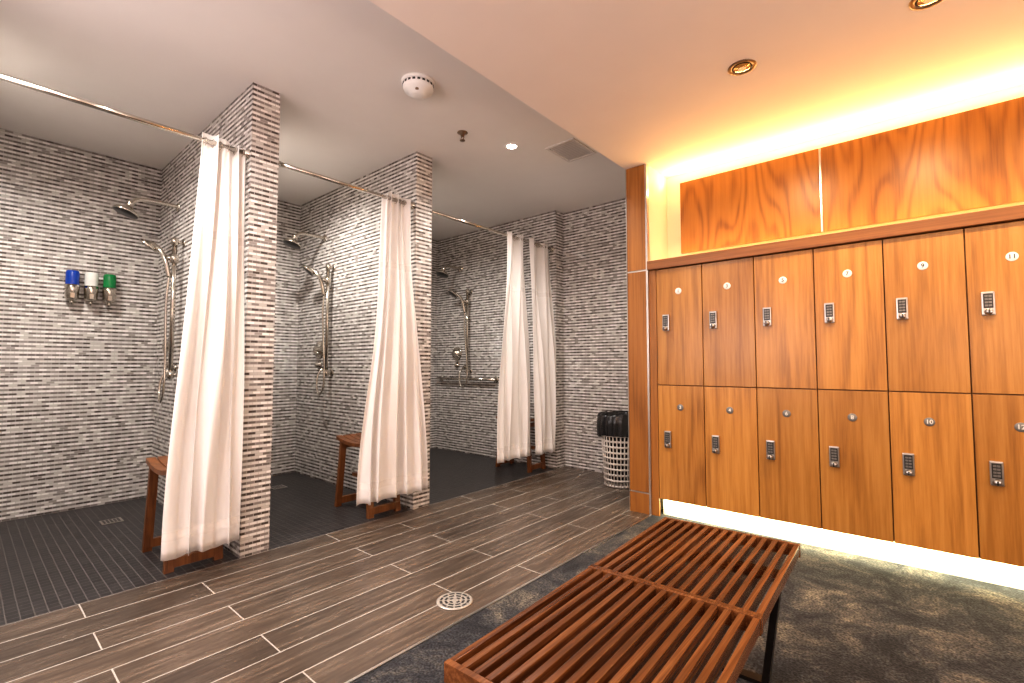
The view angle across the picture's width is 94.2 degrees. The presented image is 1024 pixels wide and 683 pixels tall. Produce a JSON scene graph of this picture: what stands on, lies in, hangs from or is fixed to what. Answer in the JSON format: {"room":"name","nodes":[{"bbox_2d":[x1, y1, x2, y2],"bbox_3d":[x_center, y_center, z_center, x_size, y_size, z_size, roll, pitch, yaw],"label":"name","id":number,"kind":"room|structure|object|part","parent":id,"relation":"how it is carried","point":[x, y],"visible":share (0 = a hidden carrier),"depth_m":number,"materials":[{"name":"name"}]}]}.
{"room":"changing room","nodes":[
{"label":"changing room","id":0,"kind":"room"},
{"bbox_2d":[151,82,279,557],"bbox_3d":[-2.245,-0.125,3.485,1.965,2.800,0.160,-2,-4,41],"label":"wall partition","id":1,"kind":"structure","parent":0,"point":[251,121],"depth_m":2.88,"materials":[{"name":"tile"}]},
{"bbox_2d":[0,73,249,158],"bbox_3d":[-1.994,-1.151,2.389,0.064,0.064,1.250,-2,-4,41],"label":"curtain rod","id":2,"kind":"object","parent":1,"relation":"attached to","point":[4,77],"visible":0.94,"depth_m":2.37,"materials":[{"name":"silver metal"}]},
{"bbox_2d":[160,132,245,560],"bbox_3d":[-1.678,-0.030,2.619,0.167,2.310,0.377,-2,-4,41],"label":"shower curtain","id":3,"kind":"object","parent":2,"relation":"hanging from","point":[202,497],"visible":1,"depth_m":2.62,"materials":[{"name":"fabric"}]},
{"bbox_2d":[112,197,179,218],"bbox_3d":[-2.757,-1.012,3.597,0.164,0.198,0.405,-2,-4,41],"label":"shower head","id":4,"kind":"object","parent":1,"relation":"attached to","point":[127,210],"visible":1,"depth_m":3.53},
{"bbox_3d":[-2.736,-1.048,3.644,0.039,0.083,0.311,-2,-4,37],"label":"arm","id":5,"kind":"part","parent":4,"relation":"part of","materials":[{"name":"silver metal"}]},
{"bbox_2d":[139,237,185,402],"bbox_3d":[-2.632,-0.164,3.547,0.258,1.241,0.254,-2,-4,41],"label":"shower","id":6,"kind":"object","parent":1,"relation":"attached to","point":[173,258],"visible":0.94,"depth_m":3.54,"materials":[{"name":"silver metal"}]},
{"bbox_2d":[162,337,174,367],"bbox_3d":[-2.703,0.083,3.717,0.193,0.273,0.070,-2,-4,41],"label":"shower valve","id":7,"kind":"object","parent":1,"relation":"attached to","point":[168,337],"visible":0.21,"depth_m":3.71,"materials":[{"name":"silver metal"}]},
{"bbox_2d":[279,161,414,209],"bbox_3d":[-1.136,-1.101,3.385,0.064,0.064,1.060,-2,-4,41],"label":"curtain rod","id":8,"kind":"object","parent":1,"relation":"attached to","point":[281,164],"visible":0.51,"depth_m":3.30,"materials":[{"name":"silver metal"}]},
{"bbox_2d":[356,193,427,505],"bbox_3d":[-0.889,-0.005,3.514,0.222,2.270,0.578,-2,-4,41],"label":"shower curtain","id":9,"kind":"object","parent":8,"relation":"hanging from","point":[393,445],"visible":1,"depth_m":3.50,"materials":[{"name":"fabric"}]},
{"bbox_2d":[0,128,437,521],"bbox_3d":[-2.913,-0.083,4.329,0.150,2.800,6.250,-2,-4,41],"label":"wall","id":10,"kind":"structure","parent":0,"point":[77,378],"depth_m":3.71,"materials":[{"name":"tile"}]},
{"bbox_2d":[64,270,79,303],"bbox_3d":[-3.356,-0.414,3.631,0.110,0.261,0.092,-2,-4,41],"label":"soap dispenser","id":11,"kind":"object","parent":10,"relation":"attached to","point":[72,277],"visible":1,"depth_m":3.60,"materials":[{"name":"silver metal"}]},
{"bbox_2d":[65,270,79,284],"bbox_3d":[-3.353,-0.476,3.632,0.082,0.136,0.082,-2,-4,41],"label":"bottle","id":12,"kind":"object","parent":11,"relation":"on","point":[72,277],"depth_m":3.60,"materials":[{"name":"blue plastic"}]},
{"bbox_2d":[83,272,98,305],"bbox_3d":[-3.284,-0.409,3.714,0.110,0.261,0.092,-2,-4,41],"label":"soap dispenser","id":13,"kind":"object","parent":10,"relation":"attached to","point":[91,288],"visible":1,"depth_m":3.68,"materials":[{"name":"silver metal"}]},
{"bbox_2d":[84,272,98,286],"bbox_3d":[-3.282,-0.472,3.715,0.082,0.136,0.082,-2,-4,41],"label":"bottle","id":14,"kind":"object","parent":13,"relation":"on","point":[91,278],"depth_m":3.68,"materials":[{"name":"white plastic"}]},
{"bbox_2d":[102,274,116,306],"bbox_3d":[-3.212,-0.405,3.797,0.110,0.261,0.092,-2,-4,41],"label":"soap dispenser","id":15,"kind":"object","parent":10,"relation":"attached to","point":[109,290],"visible":1,"depth_m":3.77,"materials":[{"name":"silver metal"}]},
{"bbox_2d":[103,274,116,287],"bbox_3d":[-3.210,-0.468,3.798,0.082,0.136,0.082,-2,-4,41],"label":"bottle","id":16,"kind":"object","parent":15,"relation":"on","point":[109,280],"depth_m":3.77,"materials":[{"name":"green plastic"}]},
{"bbox_2d":[0,0,625,240],"bbox_3d":[-1.689,-1.584,3.350,3.380,0.100,6.250,-2,-4,41],"label":"ceiling","id":17,"kind":"structure","parent":0,"point":[337,68],"depth_m":3.00,"materials":[{"name":"paint"}]},
{"bbox_2d":[401,72,434,99],"bbox_3d":[-0.564,-1.515,2.860,0.200,0.087,0.200,-2,-4,41],"label":"smoke detector","id":18,"kind":"object","parent":17,"relation":"attached to","point":[417,85],"visible":1,"depth_m":2.81,"materials":[{"name":"white plastic"}]},
{"bbox_2d":[457,130,467,141],"bbox_3d":[-0.362,-1.496,3.477,0.076,0.062,0.076,-2,-4,41],"label":"sprinkler","id":19,"kind":"object","parent":17,"relation":"attached to","point":[462,133],"visible":1,"depth_m":3.47,"materials":[{"name":"brown metal"}]},
{"bbox_2d":[505,143,518,149],"bbox_3d":[-0.002,-1.513,3.697,0.112,0.006,0.112,-2,-4,41],"label":"recessed light","id":20,"kind":"object","parent":17,"relation":"in","point":[510,146],"visible":1,"depth_m":3.70,"materials":[{"name":"white plastic"}]},
{"bbox_2d":[545,138,595,162],"bbox_3d":[0.467,-1.509,3.768,0.260,0.008,0.330,-2,-4,41],"label":"ceiling vent","id":21,"kind":"object","parent":17,"relation":"in","point":[578,143],"visible":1,"depth_m":3.75,"materials":[{"name":"white metal"}]},
{"bbox_2d":[295,151,431,508],"bbox_3d":[-1.449,-0.079,4.409,1.965,2.800,0.160,-2,-4,41],"label":"wall partition","id":22,"kind":"structure","parent":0,"point":[350,219],"depth_m":4.34,"materials":[{"name":"tile"}]},
{"bbox_2d":[283,232,326,248],"bbox_3d":[-1.962,-0.965,4.521,0.164,0.198,0.405,-2,-4,41],"label":"shower head","id":23,"kind":"object","parent":22,"relation":"attached to","point":[292,242],"visible":1,"depth_m":4.45},
{"bbox_3d":[-1.941,-1.001,4.568,0.039,0.083,0.311,-2,-4,37],"label":"arm","id":24,"kind":"part","parent":23,"relation":"part of","materials":[{"name":"silver metal"}]},
{"bbox_2d":[313,341,322,368],"bbox_3d":[-1.833,0.130,4.576,0.178,0.258,0.070,-2,-4,41],"label":"shower valve","id":25,"kind":"object","parent":22,"relation":"attached to","point":[318,349],"visible":0.94,"depth_m":4.54,"materials":[{"name":"silver metal"}]},
{"bbox_3d":[-1.897,0.229,4.644,0.076,0.076,0.043,-2,-4,41],"label":"diverter knob","id":26,"kind":"part","parent":25,"relation":"part of","materials":[{"name":"silver metal"}]},
{"bbox_2d":[301,264,335,394],"bbox_3d":[-1.836,-0.117,4.471,0.258,1.241,0.254,-2,-4,41],"label":"shower","id":27,"kind":"object","parent":22,"relation":"attached to","point":[308,269],"visible":1,"depth_m":4.47,"materials":[{"name":"silver metal"}]},
{"bbox_2d":[432,210,554,251],"bbox_3d":[-0.122,-1.042,4.562,0.064,0.064,1.730,-2,-4,41],"label":"curtain rod","id":28,"kind":"object","parent":22,"relation":"attached to","point":[433,211],"visible":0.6,"depth_m":4.36,"materials":[{"name":"silver metal"}]},
{"bbox_2d":[497,231,529,462],"bbox_3d":[0.019,0.029,4.638,0.126,2.225,0.550,-2,-4,41],"label":"shower curtain","id":29,"kind":"object","parent":28,"relation":"hanging from","point":[513,412],"visible":1,"depth_m":4.64,"materials":[{"name":"fabric"}]},
{"bbox_2d":[528,238,555,454],"bbox_3d":[0.327,0.046,4.976,0.158,2.224,0.410,-2,-4,41],"label":"shower curtain","id":30,"kind":"object","parent":28,"relation":"hanging from","point":[544,340],"visible":0.98,"depth_m":4.97,"materials":[{"name":"fabric"}]},
{"bbox_2d":[436,210,564,468],"bbox_3d":[-0.220,-0.007,5.836,1.965,2.800,0.150,-2,-4,41],"label":"wall","id":31,"kind":"structure","parent":0,"point":[466,421],"depth_m":5.85,"materials":[{"name":"tile"}]},
{"bbox_2d":[436,265,462,277],"bbox_3d":[-0.782,-0.891,5.998,0.164,0.198,0.405,-2,-4,41],"label":"shower head","id":32,"kind":"object","parent":31,"relation":"attached to","point":[442,273],"visible":1,"depth_m":5.92},
{"bbox_3d":[-0.761,-0.927,6.044,0.039,0.083,0.311,-2,-4,37],"label":"arm","id":33,"kind":"part","parent":32,"relation":"part of","materials":[{"name":"silver metal"}]},
{"bbox_2d":[452,347,461,367],"bbox_3d":[-0.677,0.204,6.073,0.168,0.255,0.070,-2,-4,41],"label":"shower valve","id":34,"kind":"object","parent":31,"relation":"attached to","point":[456,353],"visible":1,"depth_m":6.05,"materials":[{"name":"silver metal"}]},
{"bbox_2d":[448,289,472,387],"bbox_3d":[-0.657,-0.043,5.947,0.258,1.241,0.254,-2,-4,41],"label":"shower","id":35,"kind":"object","parent":31,"relation":"attached to","point":[454,294],"visible":1,"depth_m":5.95,"materials":[{"name":"silver metal"}]},
{"bbox_2d":[436,375,498,382],"bbox_3d":[-0.583,0.471,5.977,1.060,0.080,0.073,-2,-4,41],"label":"grab bar","id":36,"kind":"object","parent":31,"relation":"attached to","point":[495,379],"visible":1,"depth_m":5.88,"materials":[{"name":"silver metal"}]},
{"bbox_2d":[0,448,1023,682],"bbox_3d":[-0.108,1.244,1.846,7.550,0.100,6.250,-2,-4,41],"label":"floor","id":37,"kind":"structure","parent":0,"point":[333,607],"depth_m":2.28,"materials":[{"name":"brown tile"}]},
{"bbox_2d":[99,517,123,524],"bbox_3d":[-2.832,1.269,3.365,0.120,0.004,0.120,-2,-4,41],"label":"shower drain","id":38,"kind":"object","parent":37,"relation":"on","point":[119,519],"visible":1,"depth_m":3.35,"materials":[{"name":"metal"}]},
{"bbox_2d":[141,456,222,573],"bbox_3d":[-1.921,0.968,2.782,0.474,0.547,0.280,-2,-4,41],"label":"stool","id":39,"kind":"object","parent":37,"relation":"on","point":[157,466],"visible":0.2,"depth_m":2.81,"materials":[{"name":"brown wood"}]},
{"bbox_3d":[-2.074,0.995,2.912,0.071,0.505,0.280,-2,-4,41],"label":"leg frame","id":40,"kind":"part","parent":39,"relation":"part of","materials":[{"name":"brown wood"}]},
{"bbox_3d":[-1.921,0.723,2.794,0.470,0.058,0.272,-2,-4,41],"label":"seat","id":41,"kind":"part","parent":39,"relation":"part of","materials":[{"name":"brown wood"}]},
{"bbox_3d":[-1.769,0.982,2.649,0.071,0.505,0.280,-2,-4,41],"label":"leg frame","id":42,"kind":"part","parent":39,"relation":"part of","materials":[{"name":"brown wood"}]},
{"bbox_2d":[270,485,286,489],"bbox_3d":[-2.115,1.316,4.304,0.120,0.004,0.120,-2,-4,41],"label":"shower drain","id":43,"kind":"object","parent":37,"relation":"on","point":[277,486],"visible":0.94,"depth_m":4.28,"materials":[{"name":"metal"}]},
{"bbox_2d":[334,433,400,518],"bbox_3d":[-1.117,1.013,3.685,0.474,0.547,0.280,-2,-4,41],"label":"stool","id":44,"kind":"object","parent":37,"relation":"on","point":[349,440],"visible":0.39,"depth_m":3.71,"materials":[{"name":"brown wood"}]},
{"bbox_3d":[-1.270,1.040,3.815,0.071,0.505,0.280,-2,-4,41],"label":"leg frame","id":45,"kind":"part","parent":44,"relation":"part of","materials":[{"name":"brown wood"}]},
{"bbox_3d":[-1.117,0.769,3.697,0.470,0.058,0.272,-2,-4,41],"label":"seat","id":46,"kind":"part","parent":44,"relation":"part of","materials":[{"name":"brown wood"}]},
{"bbox_3d":[-0.965,1.027,3.552,0.071,0.505,0.280,-2,-4,41],"label":"leg frame","id":47,"kind":"part","parent":44,"relation":"part of","materials":[{"name":"brown wood"}]},
{"bbox_2d":[436,592,472,609],"bbox_3d":[-0.267,1.210,2.223,0.170,0.005,0.170,-2,-4,41],"label":"floor drain","id":48,"kind":"object","parent":37,"relation":"on","point":[452,600],"visible":1,"depth_m":2.21,"materials":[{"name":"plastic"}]},
{"bbox_2d":[345,515,651,682],"bbox_3d":[-0.595,1.181,1.620,0.012,0.004,4.968,-2,-4,41],"label":"trim","id":49,"kind":"structure","parent":37,"relation":"on","point":[590,548],"depth_m":2.11,"materials":[{"name":"metal"}]},
{"bbox_2d":[496,416,545,472],"bbox_3d":[0.091,1.087,5.149,0.474,0.547,0.280,-2,-4,41],"label":"stool","id":50,"kind":"object","parent":37,"relation":"on","point":[542,465],"visible":0.35,"depth_m":5.01,"materials":[{"name":"brown wood"}]},
{"bbox_3d":[-0.061,1.114,5.280,0.071,0.505,0.280,-2,-4,41],"label":"leg frame","id":51,"kind":"part","parent":50,"relation":"part of","materials":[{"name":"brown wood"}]},
{"bbox_3d":[0.244,1.101,5.017,0.071,0.505,0.280,-2,-4,41],"label":"leg frame","id":52,"kind":"part","parent":50,"relation":"part of","materials":[{"name":"brown wood"}]},
{"bbox_2d":[597,411,628,488],"bbox_3d":[0.997,0.984,4.400,0.425,0.668,0.423,-2,-4,41],"label":"basket","id":53,"kind":"object","parent":37,"relation":"on","point":[613,426],"visible":0.67,"depth_m":4.27,"materials":[{"name":"plastic"}]},
{"bbox_2d":[444,517,800,682],"bbox_3d":[0.465,0.957,1.422,0.520,0.432,1.329,-2,-4,39],"label":"slatted bench","id":54,"kind":"object","parent":37,"relation":"on","point":[656,608],"visible":1,"depth_m":1.29,"materials":[{"name":"brown wood"}]},
{"bbox_3d":[0.054,0.740,0.921,0.520,0.045,0.017,-2,-4,39],"label":"rail","id":55,"kind":"part","parent":54,"relation":"part of","materials":[{"name":"brown wood"}]},
{"bbox_3d":[0.460,0.764,1.426,0.520,0.046,0.012,-2,-4,39],"label":"cross rail","id":56,"kind":"part","parent":54,"relation":"part of","materials":[{"name":"brown wood"}]},
{"bbox_3d":[0.469,0.765,1.437,0.520,0.046,0.012,-2,-4,39],"label":"cross rail","id":57,"kind":"part","parent":54,"relation":"part of","materials":[{"name":"brown wood"}]},
{"bbox_3d":[0.876,0.791,1.942,0.520,0.045,0.017,-2,-4,39],"label":"rail","id":58,"kind":"part","parent":54,"relation":"part of","materials":[{"name":"brown wood"}]},
{"bbox_2d":[625,164,651,514],"bbox_3d":[0.970,-0.037,3.638,0.175,2.640,0.037,-2,-4,41],"label":"pillar","id":59,"kind":"structure","parent":37,"relation":"on","point":[636,178],"depth_m":3.62,"materials":[{"name":"brown wood"}]},
{"bbox_3d":[0.967,-0.950,3.688,0.153,0.812,0.034,-2,-4,41],"label":"veneer panel","id":60,"kind":"part","parent":59,"relation":"part of","materials":[{"name":"brown wood"}]},
{"bbox_3d":[0.967,0.296,3.625,0.153,1.657,0.034,-2,-4,41],"label":"veneer panel","id":61,"kind":"part","parent":59,"relation":"part of","materials":[{"name":"brown wood"}]},
{"bbox_3d":[0.967,1.209,3.579,0.153,0.145,0.034,-2,-4,41],"label":"veneer panel","id":62,"kind":"part","parent":59,"relation":"part of","materials":[{"name":"brown wood"}]},
{"bbox_2d":[649,270,659,515],"bbox_3d":[1.062,0.371,3.546,0.055,1.815,0.018,-2,-4,41],"label":"strip","id":63,"kind":"object","parent":37,"relation":"on","point":[652,274],"visible":1,"depth_m":3.54,"materials":[{"name":"brown wood"}]},
{"bbox_2d":[563,198,627,472],"bbox_3d":[0.423,-0.025,5.481,3.405,2.800,0.150,-2,-4,41],"label":"wall","id":64,"kind":"structure","parent":0,"point":[594,237],"depth_m":5.01,"materials":[{"name":"tile"}]},
{"bbox_2d":[648,165,667,509],"bbox_3d":[1.292,-0.019,4.009,0.171,2.640,0.945,-2,-4,41],"label":"wall","id":65,"kind":"structure","parent":0,"point":[658,235],"depth_m":3.76,"materials":[{"name":"beige paint"}]},
{"bbox_2d":[369,0,1023,177],"bbox_3d":[1.173,-1.627,0.887,4.170,0.260,6.250,-2,-4,41],"label":"ceiling","id":66,"kind":"structure","parent":0,"point":[638,82],"depth_m":2.41,"materials":[{"name":"paint"}]},
{"bbox_2d":[728,59,756,75],"bbox_3d":[1.189,-1.413,2.461,0.136,0.010,0.136,-2,-4,41],"label":"recessed light","id":67,"kind":"object","parent":66,"relation":"in","point":[741,67],"visible":1,"depth_m":2.45,"materials":[{"name":"brown metal"}]},
{"bbox_2d":[909,0,942,10],"bbox_3d":[1.752,-1.437,1.997,0.136,0.010,0.136,-2,-4,41],"label":"recessed light","id":68,"kind":"object","parent":66,"relation":"in","point":[916,5],"visible":1,"depth_m":2.02,"materials":[{"name":"brown metal"}]},
{"bbox_2d":[667,84,1023,257],"bbox_3d":[2.837,-0.089,2.613,3.995,2.640,0.150,-2,-4,41],"label":"wall","id":69,"kind":"structure","parent":0,"point":[673,183],"depth_m":3.19,"materials":[{"name":"beige paint"}]},
{"bbox_2d":[680,149,821,253],"bbox_3d":[1.700,-0.970,3.448,0.917,0.553,0.134,-2,-4,41],"label":"wood wall panel","id":70,"kind":"object","parent":69,"relation":"attached to","point":[779,198],"visible":1,"depth_m":3.36,"materials":[{"name":"brown wood"}]},
{"bbox_2d":[818,148,822,232],"bbox_3d":[2.015,-0.987,3.103,0.010,0.553,0.029,-2,-4,41],"label":"trim","id":71,"kind":"structure","parent":69,"relation":"attached to","point":[819,149],"depth_m":3.09,"materials":[{"name":"metal"}]},
{"bbox_2d":[647,205,1023,270],"bbox_3d":[2.058,-0.602,2.945,2.412,0.066,0.399,-2,-4,41],"label":"locker top ledge","id":72,"kind":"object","parent":69,"relation":"attached to","point":[1013,213],"depth_m":2.75,"materials":[{"name":"brown wood"}]},
{"bbox_2d":[663,499,1023,589],"bbox_3d":[2.109,1.183,2.879,2.345,0.127,0.300,-2,-4,41],"label":"baseboard","id":73,"kind":"structure","parent":69,"relation":"attached to","point":[997,573],"depth_m":2.75,"materials":[{"name":"laminate"}]},
{"bbox_2d":[658,385,706,506],"bbox_3d":[1.307,0.735,3.511,0.334,0.829,0.412,-2,-4,41],"label":"locker","id":74,"kind":"object","parent":73,"relation":"on","point":[681,408],"visible":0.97,"depth_m":3.38,"materials":[{"name":"brown wood"}]},
{"bbox_2d":[656,264,703,385],"bbox_3d":[1.307,-0.108,3.553,0.334,0.856,0.412,-2,-4,41],"label":"locker","id":75,"kind":"object","parent":74,"relation":"on","point":[680,349],"visible":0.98,"depth_m":3.43,"materials":[{"name":"brown wood"}]},
{"bbox_2d":[704,386,759,516],"bbox_3d":[1.561,0.724,3.293,0.334,0.829,0.412,-2,-4,41],"label":"locker","id":76,"kind":"object","parent":73,"relation":"on","point":[731,413],"visible":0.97,"depth_m":3.17,"materials":[{"name":"brown wood"}]},
{"bbox_2d":[702,257,756,386],"bbox_3d":[1.561,-0.119,3.335,0.334,0.856,0.412,-2,-4,41],"label":"locker","id":77,"kind":"object","parent":76,"relation":"on","point":[728,288],"visible":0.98,"depth_m":3.21,"materials":[{"name":"brown wood"}]},
{"bbox_2d":[757,387,821,528],"bbox_3d":[1.815,0.713,3.075,0.334,0.829,0.412,-2,-4,41],"label":"locker","id":78,"kind":"object","parent":73,"relation":"on","point":[788,418],"visible":1,"depth_m":2.95,"materials":[{"name":"brown wood"}]},
{"bbox_2d":[754,249,817,388],"bbox_3d":[1.815,-0.130,3.117,0.334,0.856,0.412,-2,-4,41],"label":"locker","id":79,"kind":"object","parent":78,"relation":"on","point":[784,283],"visible":0.99,"depth_m":2.99,"materials":[{"name":"brown wood"}]},
{"bbox_2d":[818,389,893,541],"bbox_3d":[2.069,0.702,2.857,0.334,0.829,0.412,-2,-4,41],"label":"locker","id":80,"kind":"object","parent":73,"relation":"on","point":[856,469],"visible":0.99,"depth_m":2.73,"materials":[{"name":"brown wood"}]},
{"bbox_2d":[813,240,887,390],"bbox_3d":[2.069,-0.141,2.899,0.334,0.856,0.412,-2,-4,41],"label":"locker","id":81,"kind":"object","parent":80,"relation":"on","point":[851,341],"visible":0.99,"depth_m":2.77,"materials":[{"name":"brown wood"}]},
{"bbox_2d":[889,391,978,558],"bbox_3d":[2.323,0.691,2.638,0.334,0.829,0.412,-2,-4,41],"label":"locker","id":82,"kind":"object","parent":73,"relation":"on","point":[933,462],"visible":1,"depth_m":2.51,"materials":[{"name":"brown wood"}]},
{"bbox_2d":[883,229,970,392],"bbox_3d":[2.323,-0.151,2.681,0.334,0.856,0.412,-2,-4,41],"label":"locker","id":83,"kind":"object","parent":82,"relation":"on","point":[927,337],"visible":1,"depth_m":2.55,"materials":[{"name":"brown wood"}]},
{"bbox_2d":[971,393,1023,566],"bbox_3d":[2.577,0.680,2.420,0.334,0.829,0.412,-2,-4,41],"label":"locker","id":84,"kind":"object","parent":73,"relation":"on","point":[998,419],"visible":0.99,"depth_m":2.35,"materials":[{"name":"brown wood"}]},
{"bbox_2d":[963,221,1023,394],"bbox_3d":[2.577,-0.163,2.462,0.334,0.856,0.412,-2,-4,41],"label":"locker","id":85,"kind":"object","parent":84,"relation":"on","point":[994,254],"visible":0.98,"depth_m":2.38,"materials":[{"name":"brown wood"}]},
{"bbox_2d":[821,97,1023,231],"bbox_3d":[2.406,-1.000,2.841,0.924,0.553,0.134,-2,-4,41],"label":"wood wall panel","id":86,"kind":"object","parent":69,"relation":"attached to","point":[974,158],"visible":1,"depth_m":2.75,"materials":[{"name":"brown wood"}]}
]}

